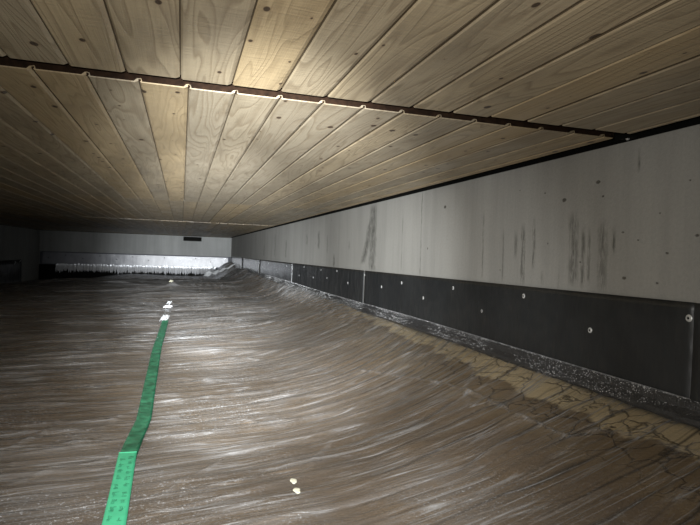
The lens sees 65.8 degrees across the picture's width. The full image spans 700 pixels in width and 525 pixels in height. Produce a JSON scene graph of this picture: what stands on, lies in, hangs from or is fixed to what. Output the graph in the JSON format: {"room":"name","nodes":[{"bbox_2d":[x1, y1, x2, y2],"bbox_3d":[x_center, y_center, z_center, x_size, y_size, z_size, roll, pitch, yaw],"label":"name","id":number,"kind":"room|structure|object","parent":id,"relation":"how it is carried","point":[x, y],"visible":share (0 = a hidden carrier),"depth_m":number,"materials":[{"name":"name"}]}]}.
{"room":"crawl space","nodes":[
{"label":"crawl space","id":0,"kind":"room"},
{"bbox_2d":[0,225,39,281],"bbox_3d":[-5.779,0.080,5.958,0.250,1.502,17.600,2,1,-17],"label":"wall","id":1,"kind":"structure","parent":0,"point":[16,243],"depth_m":12.93,"materials":[{"name":"concrete"}]},
{"bbox_2d":[0,259,20,282],"bbox_3d":[-5.497,0.372,5.477,0.016,0.550,15.300,2,1,-17],"label":"panel","id":2,"kind":"object","parent":1,"relation":"attached to","point":[10,272],"visible":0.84,"depth_m":11.97,"materials":[{"name":"black"}]},
{"bbox_2d":[39,230,231,263],"bbox_3d":[-6.039,-0.046,15.222,5.248,1.502,0.250,2,1,-17],"label":"wall","id":3,"kind":"structure","parent":0,"point":[61,241],"depth_m":15.06,"materials":[{"name":"concrete"}]},
{"bbox_2d":[39,264,216,279],"bbox_3d":[-5.896,0.386,15.143,4.998,0.550,0.004,2,1,-17],"label":"trim","id":4,"kind":"structure","parent":3,"relation":"attached to","point":[46,271],"depth_m":14.68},
{"bbox_2d":[40,251,229,267],"bbox_3d":[-5.875,-0.064,15.121,4.960,0.350,0.024,2,1,-17],"label":"panel","id":5,"kind":"object","parent":3,"relation":"attached to","point":[46,257],"visible":0.97,"depth_m":15.05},
{"bbox_2d":[50,230,232,237],"bbox_3d":[-5.997,-0.846,15.248,5.298,0.098,0.190,2,1,-17],"label":"trim","id":6,"kind":"structure","parent":3,"relation":"on","point":[50,230],"depth_m":15.24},
{"bbox_2d":[183,237,201,240],"bbox_3d":[-4.519,-0.674,15.533,0.500,0.120,0.030,2,1,-17],"label":"air vent","id":7,"kind":"object","parent":3,"relation":"in","point":[184,238],"visible":1,"depth_m":15.54,"materials":[{"name":"black metal"}]},
{"bbox_2d":[0,0,699,237],"bbox_3d":[-3.284,-0.614,6.732,4.975,0.016,17.630,2,1,-17],"label":"ceiling","id":8,"kind":"structure","parent":0,"point":[103,154],"depth_m":1.40,"materials":[{"name":"brown wood"}]},
{"bbox_2d":[0,55,613,137],"bbox_3d":[-1.498,-0.520,1.000,4.985,0.082,0.096,2,1,-17],"label":"channel","id":9,"kind":"object","parent":8,"relation":"attached to","point":[5,60],"visible":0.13,"depth_m":1.45,"materials":[{"name":"black metal"}]},
{"bbox_2d":[0,263,699,524],"bbox_3d":[-3.293,0.453,6.749,5.048,0.663,17.620,2,1,-17],"label":"floor","id":10,"kind":"structure","parent":0,"point":[606,464],"depth_m":1.65,"materials":[{"name":"soil"}]},
{"bbox_2d":[0,261,673,524],"bbox_3d":[-3.570,0.407,7.646,4.928,0.696,15.600,2,1,-17],"label":"plastic sheet","id":11,"kind":"object","parent":10,"relation":"on","point":[85,283],"visible":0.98,"depth_m":4.35,"materials":[{"name":"clear plastic"}]},
{"bbox_2d":[102,451,136,524],"bbox_3d":[-0.468,0.528,1.066,0.047,0.009,0.891,2,1,-19],"label":"tape","id":12,"kind":"object","parent":11,"relation":"on","point":[116,511],"visible":1,"depth_m":1.25,"materials":[{"name":"green plastic"}]},
{"bbox_2d":[107,457,133,520],"bbox_3d":[-0.470,0.527,1.072,0.035,0.006,0.803,2,1,-19],"label":"print","id":13,"kind":"object","parent":12,"relation":"on","point":[118,501],"depth_m":1.25},
{"bbox_2d":[121,320,167,456],"bbox_3d":[-1.029,0.488,2.873,0.068,0.019,2.965,2,1,-17],"label":"tape","id":14,"kind":"object","parent":11,"relation":"on","point":[133,442],"visible":1,"depth_m":2.01,"materials":[{"name":"green plastic"}]},
{"bbox_2d":[159,314,169,321],"bbox_3d":[-1.528,0.451,4.478,0.063,0.022,0.440,2,1,-15],"label":"scrap","id":15,"kind":"object","parent":11,"relation":"on","point":[164,317],"visible":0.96,"depth_m":4.41,"materials":[{"name":"white paper"}]},
{"bbox_2d":[204,264,234,276],"bbox_3d":[-3.335,0.190,13.802,0.104,0.331,0.979,3,1,40],"label":"film offcut","id":16,"kind":"object","parent":11,"relation":"on","point":[208,273],"visible":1,"depth_m":13.70,"materials":[{"name":"grey plastic"}]},
{"bbox_2d":[293,488,299,492],"bbox_3d":[-0.128,0.548,1.301,0.018,0.004,0.032,2,1,-17],"label":"scrap","id":17,"kind":"object","parent":11,"relation":"on","point":[296,490],"visible":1,"depth_m":1.30,"materials":[{"name":"white paper"}]},
{"bbox_2d":[244,268,699,428],"bbox_3d":[-0.654,0.291,6.585,0.054,0.073,12.050,2,1,-17],"label":"strip","id":18,"kind":"object","parent":10,"relation":"on","point":[674,407],"visible":0.93,"depth_m":2.01,"materials":[{"name":"black rubber"}]},
{"bbox_2d":[231,124,699,302],"bbox_3d":[-0.807,0.225,7.636,0.250,1.502,17.850,2,1,-17],"label":"wall","id":19,"kind":"structure","parent":0,"point":[623,219],"depth_m":2.13,"materials":[{"name":"concrete"}]},
{"bbox_2d":[230,256,242,268],"bbox_3d":[-3.021,0.008,14.288,0.031,0.320,3.285,2,1,-17],"label":"panel","id":20,"kind":"object","parent":19,"relation":"attached to","point":[237,261],"visible":0.83,"depth_m":13.89,"materials":[{"name":"grey metal"}]},
{"bbox_2d":[242,258,259,273],"bbox_3d":[-2.096,0.065,11.309,0.030,0.303,2.945,2,1,-17],"label":"panel","id":21,"kind":"object","parent":19,"relation":"attached to","point":[250,264],"visible":0.86,"depth_m":11.07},
{"bbox_2d":[260,260,292,281],"bbox_3d":[-1.198,0.123,8.436,0.019,0.300,3.065,2,1,-17],"label":"panel","id":22,"kind":"object","parent":19,"relation":"attached to","point":[283,270],"visible":0.85,"depth_m":8.07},
{"bbox_2d":[292,263,363,302],"bbox_3d":[-0.316,0.185,5.599,0.017,0.307,2.868,2,1,-17],"label":"panel","id":23,"kind":"object","parent":19,"relation":"attached to","point":[342,282],"visible":0.9,"depth_m":5.11,"materials":[{"name":"black plastic"}]},
{"bbox_2d":[234,116,699,236],"bbox_3d":[-0.757,-0.574,7.633,0.200,0.098,17.850,2,1,-17],"label":"trim","id":24,"kind":"structure","parent":19,"relation":"on","point":[696,120],"depth_m":2.23,"materials":[{"name":"black metal"}]},
{"bbox_2d":[364,271,694,398],"bbox_3d":[0.533,0.234,2.874,0.013,0.306,2.858,2,1,-17],"label":"panel","id":25,"kind":"object","parent":19,"relation":"attached to","point":[648,342],"visible":0.91,"depth_m":2.00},
{"bbox_2d":[618,135,637,140],"bbox_3d":[0.891,-0.396,1.736,0.034,0.010,0.045,2,1,-17],"label":"clip","id":26,"kind":"object","parent":19,"relation":"attached to","point":[626,138],"visible":1,"depth_m":1.73,"materials":[{"name":"metal"}]},
{"bbox_2d":[690,303,699,401],"bbox_3d":[1.210,0.282,0.669,0.011,0.311,1.748,2,1,-17],"label":"panel","id":27,"kind":"object","parent":19,"relation":"attached to","point":[695,375],"visible":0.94,"depth_m":1.49,"materials":[{"name":"black plastic"}]}
]}

